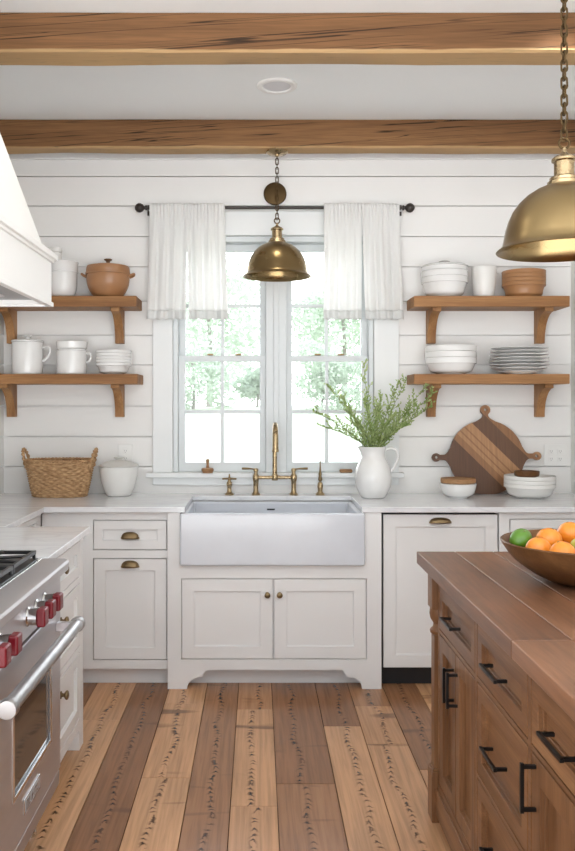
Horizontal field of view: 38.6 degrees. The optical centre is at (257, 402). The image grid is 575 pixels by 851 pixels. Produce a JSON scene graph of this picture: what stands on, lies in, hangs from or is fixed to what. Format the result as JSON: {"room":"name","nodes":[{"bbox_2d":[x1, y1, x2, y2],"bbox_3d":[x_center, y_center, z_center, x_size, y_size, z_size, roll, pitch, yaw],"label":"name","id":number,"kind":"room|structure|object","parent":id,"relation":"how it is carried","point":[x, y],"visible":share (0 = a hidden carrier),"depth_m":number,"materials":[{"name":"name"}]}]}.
{"room":"farmhouse kitchen","nodes":[
{"label":"farmhouse kitchen","id":0,"kind":"room"},
{"bbox_2d":[0,312,3,494],"bbox_3d":[-1.531,-0.080,2.665,0.130,3.120,4.130,0,0,0],"label":"wall","id":1,"kind":"structure","parent":0,"point":[1,316],"depth_m":4.69,"materials":[{"name":"paint"}]},
{"bbox_2d":[0,134,57,306],"bbox_3d":[-1.088,-0.940,2.370,0.752,1.199,1.096,0,0,0],"label":"range hood","id":2,"kind":"object","parent":1,"relation":"attached to","point":[25,262],"visible":1,"depth_m":2.66,"materials":[{"name":"paint"}]},
{"bbox_2d":[24,683,450,850],"bbox_3d":[0.125,1.455,1.765,3.650,0.050,5.930,0,0,0],"label":"floor","id":3,"kind":"structure","parent":0,"point":[200,766],"depth_m":3.18,"materials":[{"name":"brown wood"}]},
{"bbox_2d":[17,514,40,526],"bbox_3d":[-1.277,0.989,3.790,0.370,0.882,0.676,0,0,0],"label":"base cabinet","id":4,"kind":"object","parent":3,"relation":"on","point":[36,521],"visible":0.04,"depth_m":3.99,"materials":[{"name":"paint"}]},
{"bbox_2d":[0,493,574,526],"bbox_3d":[0.170,0.533,4.092,3.269,0.027,1.274,0,0,0],"label":"countertop","id":5,"kind":"structure","parent":4,"relation":"on","point":[16,509],"depth_m":4.24,"materials":[{"name":"white stone"}]},
{"bbox_2d":[21,447,97,497],"bbox_3d":[-1.105,0.383,4.575,0.425,0.272,0.252,0,0,0],"label":"wicker basket","id":6,"kind":"object","parent":5,"relation":"on","point":[64,477],"visible":1,"depth_m":4.48,"materials":[{"name":"brown wicker"}]},
{"bbox_2d":[98,457,138,496],"bbox_3d":[-0.781,0.411,4.600,0.224,0.217,0.224,0,0,0],"label":"ceramic jar","id":7,"kind":"object","parent":5,"relation":"on","point":[118,477],"visible":1,"depth_m":4.52,"materials":[{"name":"ceramic"}]},
{"bbox_2d":[222,474,235,494],"bbox_3d":[-0.155,0.460,4.631,0.069,0.119,0.079,0,0,-38],"label":"tap","id":8,"kind":"object","parent":5,"relation":"on","point":[229,483],"visible":1,"depth_m":4.63,"materials":[{"name":"gold metal"}]},
{"bbox_2d":[180,501,364,565],"bbox_3d":[0.071,0.679,4.322,0.921,0.261,0.515,0,0,0],"label":"farmhouse sink","id":9,"kind":"object","parent":5,"relation":"in","point":[212,533],"visible":0.95,"depth_m":4.07,"materials":[{"name":"ceramic"}]},
{"bbox_2d":[242,422,307,494],"bbox_3d":[0.095,0.313,4.624,0.280,0.414,0.263,0,0,43],"label":"bridge faucet","id":10,"kind":"object","parent":5,"relation":"on","point":[275,449],"visible":1,"depth_m":4.63,"materials":[{"name":"gold metal"}]},
{"bbox_2d":[316,461,324,494],"bbox_3d":[0.352,0.423,4.640,0.052,0.192,0.052,0,0,0],"label":"sprayer","id":11,"kind":"object","parent":5,"relation":"on","point":[320,484],"visible":1,"depth_m":4.63,"materials":[{"name":"gold metal"}]},
{"bbox_2d":[355,446,398,498],"bbox_3d":[0.635,0.379,4.497,0.210,0.281,0.200,0,0,41],"label":"pitcher","id":12,"kind":"object","parent":5,"relation":"on","point":[373,477],"visible":0.98,"depth_m":4.43,"materials":[{"name":"white ceramic"}]},
{"bbox_2d":[312,358,436,446],"bbox_3d":[0.643,0.097,4.487,0.690,0.687,0.168,0,0,5],"label":"bunch","id":13,"kind":"object","parent":12,"relation":"in","point":[375,440],"visible":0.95,"depth_m":4.47,"materials":[{"name":"green plant"}]},
{"bbox_2d":[440,477,476,498],"bbox_3d":[1.098,0.466,4.500,0.196,0.107,0.196,0,0,0],"label":"lidded bowl","id":14,"kind":"object","parent":5,"relation":"on","point":[453,487],"visible":1,"depth_m":4.43,"materials":[{"name":"white ceramic"}]},
{"bbox_2d":[431,405,540,493],"bbox_3d":[1.304,0.266,4.687,0.624,0.508,0.070,0,0,0],"label":"cutting board","id":15,"kind":"object","parent":5,"relation":"on","point":[484,450],"visible":0.92,"depth_m":4.67,"materials":[{"name":"brown wood"}]},
{"bbox_2d":[504,483,555,498],"bbox_3d":[1.494,0.480,4.510,0.274,0.078,0.274,0,0,0],"label":"bowl","id":16,"kind":"object","parent":5,"relation":"on","point":[519,491],"visible":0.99,"depth_m":4.41,"materials":[{"name":"white ceramic"}]},
{"bbox_2d":[504,479,555,485],"bbox_3d":[1.494,0.459,4.510,0.274,0.078,0.274,0,0,0],"label":"bowl","id":17,"kind":"object","parent":16,"relation":"on","point":[527,483],"visible":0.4,"depth_m":4.39,"materials":[{"name":"white ceramic"}]},
{"bbox_2d":[504,473,555,481],"bbox_3d":[1.494,0.437,4.510,0.274,0.078,0.274,0,0,0],"label":"bowl","id":18,"kind":"object","parent":17,"relation":"on","point":[542,477],"visible":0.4,"depth_m":4.41,"materials":[{"name":"white ceramic"}]},
{"bbox_2d":[514,470,539,477],"bbox_3d":[1.478,0.392,4.510,0.136,0.038,0.136,0,0,0],"label":"wooden dish","id":19,"kind":"object","parent":18,"relation":"in","point":[519,473],"visible":0.91,"depth_m":4.46,"materials":[{"name":"brown wood"}]},
{"bbox_2d":[0,550,84,850],"bbox_3d":[-1.019,0.950,2.347,0.882,0.960,0.834,0,0,0],"label":"range cooker","id":20,"kind":"object","parent":3,"relation":"on","point":[32,644],"visible":1,"depth_m":2.38,"materials":[{"name":"silver metal"}]},
{"bbox_2d":[0,558,41,588],"bbox_3d":[-1.090,0.533,2.347,0.730,0.022,0.818,0,0,0],"label":"cooktop","id":21,"kind":"object","parent":20,"relation":"in","point":[20,571],"depth_m":2.53,"materials":[{"name":"metal"}]},
{"bbox_2d":[58,538,82,762],"bbox_3d":[-1.089,0.989,3.110,0.748,0.882,0.675,0,0,0],"label":"base cabinet","id":22,"kind":"object","parent":3,"relation":"on","point":[71,581],"visible":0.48,"depth_m":3.27,"materials":[{"name":"paint"}]},
{"bbox_2d":[0,527,89,558],"bbox_3d":[-1.086,0.533,3.110,0.758,0.027,0.684,0,0,0],"label":"countertop","id":23,"kind":"structure","parent":22,"relation":"on","point":[48,542],"depth_m":3.15,"materials":[{"name":"white stone"}]},
{"bbox_2d":[42,513,167,682],"bbox_3d":[-0.770,0.989,4.416,0.636,0.882,0.623,0,0,0],"label":"base cabinet","id":24,"kind":"object","parent":3,"relation":"on","point":[125,555],"visible":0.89,"depth_m":4.13,"materials":[{"name":"paint"}]},
{"bbox_2d":[168,513,380,688],"bbox_3d":[0.083,0.989,4.398,1.069,0.882,0.660,0,0,0],"label":"base cabinet","id":25,"kind":"object","parent":3,"relation":"on","point":[227,624],"visible":0.96,"depth_m":4.10,"materials":[{"name":"paint"}]},
{"bbox_2d":[381,513,496,682],"bbox_3d":[0.919,0.996,4.401,0.582,0.868,0.597,0,0,0],"label":"dishwasher","id":26,"kind":"object","parent":3,"relation":"on","point":[406,622],"visible":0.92,"depth_m":4.14,"materials":[{"name":"paint"}]},
{"bbox_2d":[417,552,574,850],"bbox_3d":[0.942,0.975,1.882,0.773,0.910,1.983,0,0,0],"label":"kitchen island","id":27,"kind":"object","parent":3,"relation":"on","point":[501,768],"visible":1,"depth_m":2.15,"materials":[{"name":"brown wood"}]},
{"bbox_2d":[500,529,574,586],"bbox_3d":[0.932,0.459,2.370,0.448,0.121,0.448,0,0,0],"label":"fruit bowl","id":28,"kind":"object","parent":27,"relation":"on","point":[556,567],"visible":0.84,"depth_m":2.26,"materials":[{"name":"brown wood"}]},
{"bbox_2d":[509,528,531,546],"bbox_3d":[0.786,0.406,2.452,0.064,0.060,0.081,0,0,38],"label":"lime","id":29,"kind":"object","parent":28,"relation":"in","point":[519,537],"visible":0.67,"depth_m":2.43,"materials":[{"name":"green food"}]},
{"bbox_2d":[525,537,550,550],"bbox_3d":[0.800,0.418,2.340,0.073,0.072,0.072,0,0,0],"label":"orange","id":30,"kind":"object","parent":28,"relation":"in","point":[539,543],"visible":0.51,"depth_m":2.32,"materials":[{"name":"orange food"}]},
{"bbox_2d":[536,528,562,545],"bbox_3d":[0.856,0.404,2.412,0.076,0.073,0.076,0,0,0],"label":"orange","id":31,"kind":"object","parent":28,"relation":"in","point":[551,535],"visible":0.52,"depth_m":2.39,"materials":[{"name":"orange food"}]},
{"bbox_2d":[549,541,574,553],"bbox_3d":[0.842,0.418,2.268,0.073,0.071,0.072,0,0,0],"label":"orange","id":32,"kind":"object","parent":28,"relation":"in","point":[560,546],"visible":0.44,"depth_m":2.25,"materials":[{"name":"orange food"}]},
{"bbox_2d":[557,522,574,542],"bbox_3d":[0.937,0.394,2.462,0.076,0.075,0.076,0,0,0],"label":"orange","id":33,"kind":"object","parent":28,"relation":"in","point":[567,529],"visible":0.62,"depth_m":2.44,"materials":[{"name":"orange food"}]},
{"bbox_2d":[496,513,574,551],"bbox_3d":[1.508,0.989,4.413,0.589,0.882,0.630,0,0,0],"label":"base cabinet","id":34,"kind":"object","parent":3,"relation":"on","point":[506,522],"visible":0.07,"depth_m":4.13,"materials":[{"name":"paint"}]},
{"bbox_2d":[0,160,570,526],"bbox_3d":[0.170,-0.080,4.795,3.571,3.120,0.130,0,0,0],"label":"wall","id":35,"kind":"structure","parent":0,"point":[463,210],"depth_m":4.73,"materials":[{"name":"paint"}]},
{"bbox_2d":[0,296,141,343],"bbox_3d":[-1.067,-0.465,4.620,0.795,0.250,0.220,0,0,0],"label":"wall shelf","id":36,"kind":"object","parent":35,"relation":"attached to","point":[117,305],"visible":0.89,"depth_m":4.55,"materials":[{"name":"brown wood"}]},
{"bbox_2d":[51,259,78,295],"bbox_3d":[-1.096,-0.693,4.610,0.172,0.205,0.172,0,0,0],"label":"crock","id":37,"kind":"object","parent":36,"relation":"on","point":[64,273],"visible":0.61,"depth_m":4.54,"materials":[{"name":"white ceramic"}]},
{"bbox_2d":[47,247,61,259],"bbox_3d":[-1.145,-0.836,4.610,0.088,0.078,0.088,0,0,0],"label":"jar","id":38,"kind":"object","parent":37,"relation":"on","point":[57,250],"visible":0.49,"depth_m":4.58,"materials":[{"name":"white ceramic"}]},
{"bbox_2d":[81,258,134,295],"bbox_3d":[-0.843,-0.701,4.610,0.250,0.221,0.250,0,0,43],"label":"terracotta pot","id":39,"kind":"object","parent":36,"relation":"on","point":[103,279],"visible":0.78,"depth_m":4.52,"materials":[{"name":"brown ceramic"}]},
{"bbox_2d":[0,374,142,416],"bbox_3d":[-1.063,-0.040,4.620,0.802,0.240,0.220,0,0,0],"label":"wall shelf","id":40,"kind":"object","parent":35,"relation":"attached to","point":[8,382],"visible":1,"depth_m":4.51,"materials":[{"name":"brown wood"}]},
{"bbox_2d":[11,335,50,373],"bbox_3d":[-1.290,-0.271,4.614,0.194,0.221,0.180,0,0,-41],"label":"jug","id":41,"kind":"object","parent":40,"relation":"on","point":[27,353],"visible":0.9,"depth_m":4.54,"materials":[{"name":"white ceramic"}]},
{"bbox_2d":[56,350,91,373],"bbox_3d":[-1.047,-0.227,4.610,0.168,0.132,0.168,0,0,45],"label":"mug","id":42,"kind":"object","parent":40,"relation":"on","point":[67,361],"visible":0.88,"depth_m":4.54,"materials":[{"name":"white ceramic"}]},
{"bbox_2d":[56,341,87,350],"bbox_3d":[-1.047,-0.319,4.610,0.174,0.050,0.174,0,0,0],"label":"bowl","id":43,"kind":"object","parent":42,"relation":"on","point":[60,345],"visible":0.95,"depth_m":4.54,"materials":[{"name":"white ceramic"}]},
{"bbox_2d":[96,362,131,373],"bbox_3d":[-0.811,-0.192,4.610,0.198,0.063,0.198,0,0,10],"label":"bowl","id":44,"kind":"object","parent":40,"relation":"on","point":[104,367],"visible":0.86,"depth_m":4.54,"materials":[{"name":"white ceramic"}]},
{"bbox_2d":[96,359,131,362],"bbox_3d":[-0.811,-0.210,4.610,0.198,0.063,0.198,0,0,10],"label":"bowl","id":45,"kind":"object","parent":44,"relation":"on","point":[98,360],"visible":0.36,"depth_m":4.53,"materials":[{"name":"white ceramic"}]},
{"bbox_2d":[96,356,131,359],"bbox_3d":[-0.811,-0.228,4.610,0.198,0.063,0.198,0,0,10],"label":"bowl","id":46,"kind":"object","parent":45,"relation":"on","point":[97,357],"visible":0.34,"depth_m":4.53,"materials":[{"name":"white ceramic"}]},
{"bbox_2d":[96,353,131,356],"bbox_3d":[-0.811,-0.245,4.610,0.198,0.063,0.198,0,0,10],"label":"bowl","id":47,"kind":"object","parent":46,"relation":"on","point":[97,354],"visible":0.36,"depth_m":4.53,"materials":[{"name":"white ceramic"}]},
{"bbox_2d":[96,349,131,353],"bbox_3d":[-0.811,-0.263,4.610,0.198,0.063,0.198,0,0,10],"label":"bowl","id":48,"kind":"object","parent":47,"relation":"on","point":[106,350],"visible":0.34,"depth_m":4.52,"materials":[{"name":"white ceramic"}]},
{"bbox_2d":[118,444,132,461],"bbox_3d":[-0.764,0.298,4.725,0.083,0.121,0.009,0,0,0],"label":"wall outlet","id":49,"kind":"object","parent":35,"relation":"attached to","point":[124,450],"visible":0.81,"depth_m":4.72,"materials":[{"name":"plastic"}]},
{"bbox_2d":[146,209,403,484],"bbox_3d":[0.098,-0.326,4.768,1.475,1.595,0.175,0,0,0],"label":"window","id":50,"kind":"structure","parent":35,"relation":"in","point":[246,230],"depth_m":4.73,"materials":[{"name":"paint"}]},
{"bbox_2d":[202,459,213,472],"bbox_3d":[-0.288,0.359,4.690,0.070,0.080,0.070,0,0,0],"label":"dish brush","id":51,"kind":"object","parent":50,"relation":"on","point":[207,469],"visible":1,"depth_m":4.67,"materials":[{"name":"brown wood"}]},
{"bbox_2d":[340,469,352,472],"bbox_3d":[0.505,0.390,4.705,0.072,0.020,0.036,0,0,0],"label":"window latch","id":52,"kind":"object","parent":50,"relation":"on","point":[341,470],"visible":1,"depth_m":4.69,"materials":[{"name":"brown metal"}]},
{"bbox_2d":[135,203,414,215],"bbox_3d":[0.095,-1.108,4.679,1.590,0.060,0.102,0,0,0],"label":"curtain rod","id":53,"kind":"object","parent":35,"relation":"attached to","point":[139,207],"visible":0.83,"depth_m":4.65,"materials":[{"name":"brown metal"}]},
{"bbox_2d":[147,203,228,319],"bbox_3d":[-0.398,-0.798,4.635,0.462,0.656,0.038,0,0,0],"label":"cafe curtain","id":54,"kind":"object","parent":53,"relation":"hanging from","point":[178,233],"visible":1,"depth_m":4.63,"materials":[{"name":"fabric"}]},
{"bbox_2d":[323,203,403,319],"bbox_3d":[0.597,-0.798,4.636,0.456,0.656,0.038,0,0,0],"label":"cafe curtain","id":55,"kind":"object","parent":53,"relation":"hanging from","point":[344,224],"visible":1,"depth_m":4.63,"materials":[{"name":"fabric"}]},
{"bbox_2d":[8,153,558,159],"bbox_3d":[0.170,-1.470,4.713,3.271,0.140,0.034,0,0,0],"label":"trim","id":56,"kind":"structure","parent":35,"relation":"attached to","point":[39,156],"depth_m":4.71,"materials":[{"name":"paint"}]},
{"bbox_2d":[407,296,569,343],"bbox_3d":[1.287,-0.465,4.620,0.858,0.250,0.220,0,0,0],"label":"wall shelf","id":57,"kind":"object","parent":35,"relation":"attached to","point":[542,306],"visible":1,"depth_m":4.51,"materials":[{"name":"brown wood"}]},
{"bbox_2d":[421,274,467,295],"bbox_3d":[1.048,-0.646,4.610,0.258,0.112,0.258,0,0,0],"label":"bowl","id":58,"kind":"object","parent":57,"relation":"on","point":[434,285],"visible":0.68,"depth_m":4.51,"materials":[{"name":"white ceramic"}]},
{"bbox_2d":[421,268,467,277],"bbox_3d":[1.048,-0.680,4.610,0.258,0.112,0.258,0,0,0],"label":"bowl","id":59,"kind":"object","parent":58,"relation":"on","point":[445,271],"visible":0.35,"depth_m":4.50,"materials":[{"name":"white ceramic"}]},
{"bbox_2d":[421,260,467,271],"bbox_3d":[1.048,-0.769,4.610,0.260,0.063,0.260,0,0,0],"label":"serving dish","id":60,"kind":"object","parent":59,"relation":"on","point":[442,264],"visible":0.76,"depth_m":4.50,"materials":[{"name":"white ceramic"}]},
{"bbox_2d":[471,265,498,295],"bbox_3d":[1.272,-0.677,4.612,0.139,0.173,0.142,0,0,29],"label":"tumbler","id":61,"kind":"object","parent":57,"relation":"on","point":[483,277],"visible":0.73,"depth_m":4.55,"materials":[{"name":"white ceramic"}]},
{"bbox_2d":[502,280,545,295],"bbox_3d":[1.494,-0.632,4.610,0.238,0.083,0.238,0,0,0],"label":"bowl","id":62,"kind":"object","parent":57,"relation":"on","point":[521,287],"visible":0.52,"depth_m":4.52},
{"bbox_2d":[502,276,545,282],"bbox_3d":[1.494,-0.654,4.610,0.238,0.083,0.238,0,0,0],"label":"bowl","id":63,"kind":"object","parent":62,"relation":"on","point":[540,278],"visible":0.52,"depth_m":4.51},
{"bbox_2d":[502,272,545,278],"bbox_3d":[1.494,-0.676,4.610,0.238,0.083,0.238,0,0,0],"label":"bowl","id":64,"kind":"object","parent":63,"relation":"on","point":[519,273],"visible":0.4,"depth_m":4.51,"materials":[{"name":"brown ceramic"}]},
{"bbox_2d":[502,268,545,275],"bbox_3d":[1.494,-0.698,4.610,0.238,0.083,0.238,0,0,0],"label":"bowl","id":65,"kind":"object","parent":64,"relation":"on","point":[518,270],"visible":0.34,"depth_m":4.51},
{"bbox_2d":[407,374,569,416],"bbox_3d":[1.287,-0.040,4.620,0.858,0.240,0.220,0,0,0],"label":"wall shelf","id":66,"kind":"object","parent":35,"relation":"attached to","point":[543,383],"visible":0.91,"depth_m":4.51,"materials":[{"name":"brown wood"}]},
{"bbox_2d":[425,357,476,373],"bbox_3d":[1.082,-0.206,4.600,0.282,0.091,0.282,0,0,0],"label":"bowl","id":67,"kind":"object","parent":66,"relation":"on","point":[437,365],"visible":0.92,"depth_m":4.50,"materials":[{"name":"white ceramic"}]},
{"bbox_2d":[425,351,476,357],"bbox_3d":[1.082,-0.240,4.600,0.282,0.091,0.282,0,0,0],"label":"bowl","id":68,"kind":"object","parent":67,"relation":"on","point":[431,354],"visible":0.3,"depth_m":4.48,"materials":[{"name":"white ceramic"}]},
{"bbox_2d":[425,344,476,351],"bbox_3d":[1.082,-0.273,4.600,0.282,0.091,0.282,0,0,0],"label":"bowl","id":69,"kind":"object","parent":68,"relation":"on","point":[451,347],"visible":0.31,"depth_m":4.48,"materials":[{"name":"white ceramic"}]},
{"bbox_2d":[497,370,541,373],"bbox_3d":[1.455,-0.169,4.570,0.240,0.016,0.240,0,0,0],"label":"plate","id":70,"kind":"object","parent":66,"relation":"on","point":[515,371],"visible":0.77,"depth_m":4.49,"materials":[{"name":"white ceramic"}]},
{"bbox_2d":[491,367,546,370],"bbox_3d":[1.454,-0.187,4.570,0.300,0.016,0.300,0,0,0],"label":"plate","id":71,"kind":"object","parent":70,"relation":"on","point":[497,368],"visible":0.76,"depth_m":4.47,"materials":[{"name":"white ceramic"}]},
{"bbox_2d":[490,363,549,366],"bbox_3d":[1.457,-0.206,4.570,0.320,0.016,0.320,0,0,0],"label":"plate","id":72,"kind":"object","parent":71,"relation":"on","point":[510,364],"visible":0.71,"depth_m":4.46,"materials":[{"name":"white ceramic"}]},
{"bbox_2d":[489,360,549,363],"bbox_3d":[1.453,-0.224,4.570,0.326,0.016,0.326,0,0,0],"label":"plate","id":73,"kind":"object","parent":72,"relation":"on","point":[499,361],"visible":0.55,"depth_m":4.46,"materials":[{"name":"white ceramic"}]},
{"bbox_2d":[490,356,548,359],"bbox_3d":[1.456,-0.243,4.570,0.316,0.016,0.316,0,0,0],"label":"plate","id":74,"kind":"object","parent":73,"relation":"on","point":[517,357],"visible":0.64,"depth_m":4.47,"materials":[{"name":"white ceramic"}]},
{"bbox_2d":[490,353,548,356],"bbox_3d":[1.455,-0.261,4.570,0.312,0.016,0.312,0,0,0],"label":"plate","id":75,"kind":"object","parent":74,"relation":"on","point":[505,354],"visible":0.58,"depth_m":4.46,"materials":[{"name":"white ceramic"}]},
{"bbox_2d":[490,350,547,353],"bbox_3d":[1.453,-0.280,4.570,0.310,0.016,0.310,0,0,0],"label":"plate","id":76,"kind":"object","parent":75,"relation":"on","point":[499,351],"visible":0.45,"depth_m":4.47,"materials":[{"name":"white ceramic"}]},
{"bbox_2d":[491,346,548,350],"bbox_3d":[1.456,-0.298,4.570,0.308,0.016,0.308,0,0,0],"label":"plate","id":77,"kind":"object","parent":76,"relation":"on","point":[510,347],"visible":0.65,"depth_m":4.47,"materials":[{"name":"white ceramic"}]},
{"bbox_2d":[544,445,566,465],"bbox_3d":[1.714,0.300,4.725,0.130,0.121,0.009,0,0,0],"label":"wall outlet","id":78,"kind":"object","parent":35,"relation":"attached to","point":[554,455],"visible":1,"depth_m":4.72,"materials":[{"name":"plastic"}]},
{"bbox_2d":[548,449,553,453],"bbox_3d":[1.688,0.278,4.723,0.032,0.028,0.003,0,0,0],"label":"socket","id":79,"kind":"object","parent":78,"relation":"attached to","point":[550,451],"depth_m":4.72,"materials":[{"name":"plastic"}]},
{"bbox_2d":[548,456,553,460],"bbox_3d":[1.688,0.322,4.723,0.032,0.028,0.003,0,0,0],"label":"socket","id":80,"kind":"object","parent":78,"relation":"attached to","point":[550,458],"depth_m":4.72,"materials":[{"name":"plastic"}]},
{"bbox_2d":[557,449,562,453],"bbox_3d":[1.740,0.278,4.723,0.032,0.028,0.003,0,0,0],"label":"socket","id":81,"kind":"object","parent":78,"relation":"attached to","point":[559,451],"depth_m":4.72,"materials":[{"name":"plastic"}]},
{"bbox_2d":[557,456,562,460],"bbox_3d":[1.740,0.322,4.723,0.032,0.028,0.003,0,0,0],"label":"socket","id":82,"kind":"object","parent":78,"relation":"attached to","point":[559,458],"depth_m":4.72,"materials":[{"name":"plastic"}]},
{"bbox_2d":[0,0,574,119],"bbox_3d":[0.165,-1.590,2.230,3.521,0.100,5.260,0,0,0],"label":"ceiling","id":83,"kind":"structure","parent":0,"point":[323,91],"depth_m":3.96,"materials":[{"name":"paint"}]},
{"bbox_2d":[257,78,296,93],"bbox_3d":[0.092,-1.535,3.980,0.198,0.010,0.198,0,0,0],"label":"recessed light","id":84,"kind":"object","parent":83,"relation":"in","point":[270,85],"visible":1,"depth_m":3.97,"materials":[{"name":"paint"}]},
{"bbox_2d":[0,13,574,65],"bbox_3d":[0.170,-1.459,3.300,3.271,0.157,0.140,0,0,0],"label":"ceiling beam","id":85,"kind":"structure","parent":83,"relation":"attached to","point":[54,39],"depth_m":3.23,"materials":[{"name":"brown wood"}]},
{"bbox_2d":[0,119,574,153],"bbox_3d":[0.170,-1.460,4.505,3.271,0.157,0.115,0,0,0],"label":"ceiling beam","id":86,"kind":"structure","parent":83,"relation":"attached to","point":[120,136],"depth_m":4.45,"materials":[{"name":"brown wood"}]},
{"bbox_2d":[243,148,310,281],"bbox_3d":[0.104,-1.038,4.505,0.377,0.689,0.377,0,0,38],"label":"pendant lamp","id":87,"kind":"object","parent":86,"relation":"hanging from","point":[276,260],"visible":1,"depth_m":4.42,"materials":[{"name":"gold metal"}]},
{"bbox_2d":[264,182,285,204],"bbox_3d":[0.098,-1.205,4.718,0.132,0.132,0.021,0,0,0],"label":"pulley wheel","id":88,"kind":"object","parent":87,"relation":"part of","point":[269,191],"visible":0.9,"depth_m":4.71,"materials":[{"name":"brown metal"}]},
{"bbox_2d":[269,223,285,241],"bbox_3d":[0.104,-0.933,4.505,0.094,0.108,0.094,0,0,0],"label":"socket","id":89,"kind":"object","parent":87,"relation":"attached to","point":[276,230],"depth_m":4.48,"materials":[{"name":"gold metal"}]},
{"bbox_2d":[496,0,574,261],"bbox_3d":[0.875,-0.987,2.343,0.377,1.106,0.377,0,0,-38],"label":"pendant lamp","id":90,"kind":"object","parent":83,"relation":"hanging from","point":[541,228],"visible":1,"depth_m":2.30,"materials":[{"name":"gold metal"}]},
{"bbox_2d":[547,148,574,184],"bbox_3d":[0.875,-0.674,2.343,0.094,0.108,0.094,0,0,0],"label":"socket","id":91,"kind":"object","parent":90,"relation":"attached to","point":[564,163],"depth_m":2.32,"materials":[{"name":"gold metal"}]},
{"bbox_2d":[571,154,574,493],"bbox_3d":[1.865,-0.080,2.665,0.120,3.120,4.130,0,0,0],"label":"wall","id":92,"kind":"structure","parent":0,"point":[572,262],"depth_m":4.69,"materials":[{"name":"paint"}]},
{"label":"outside","id":93,"kind":"structure","parent":0,"visible":0},
{"bbox_2d":[186,405,360,461],"bbox_3d":[0.000,1.025,35.001,60.002,1.759,60.001,0,0,0],"label":"ground","id":94,"kind":"structure","parent":93,"point":[203,430],"depth_m":19.05,"materials":[{"name":"white"}]},
{"bbox_2d":[186,335,239,409],"bbox_3d":[-2.257,-0.989,28.912,3.241,2.867,3.064,0,0,0],"label":"shrub","id":95,"kind":"object","parent":94,"relation":"on","point":[208,370],"visible":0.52,"depth_m":28.93,"materials":[{"name":"green plant"}]},
{"bbox_2d":[186,252,259,406],"bbox_3d":[-2.500,-3.498,36.971,6.268,7.465,6.059,0,0,7],"label":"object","id":96,"kind":"object","parent":94,"relation":"on","point":[232,341],"visible":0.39,"depth_m":36.16,"materials":[{"name":"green plant"}]},
{"bbox_2d":[230,362,259,406],"bbox_3d":[-0.021,-0.633,31.006,2.110,1.936,1.917,0,0,0],"label":"shrub","id":97,"kind":"object","parent":94,"relation":"on","point":[249,387],"visible":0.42,"depth_m":30.51,"materials":[{"name":"green plant"}]},
{"bbox_2d":[292,281,359,404],"bbox_3d":[3.957,-3.130,40.005,6.304,6.728,5.131,0,0,21],"label":"tree","id":98,"kind":"object","parent":94,"relation":"on","point":[315,317],"visible":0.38,"depth_m":39.56,"materials":[{"name":"green plant"}]},
{"bbox_2d":[292,335,360,409],"bbox_3d":[2.344,-0.952,28.526,2.458,2.777,2.731,0,0,-3],"label":"shrub","id":99,"kind":"object","parent":94,"relation":"on","point":[338,371],"visible":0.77,"depth_m":28.04,"materials":[{"name":"green plant"}]},
{"bbox_2d":[346,347,360,407],"bbox_3d":[4.598,-0.905,30.917,2.704,2.479,2.254,0,0,0],"label":"shrub","id":100,"kind":"object","parent":94,"relation":"on","point":[356,353],"visible":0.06,"depth_m":30.66,"materials":[{"name":"green plant"}]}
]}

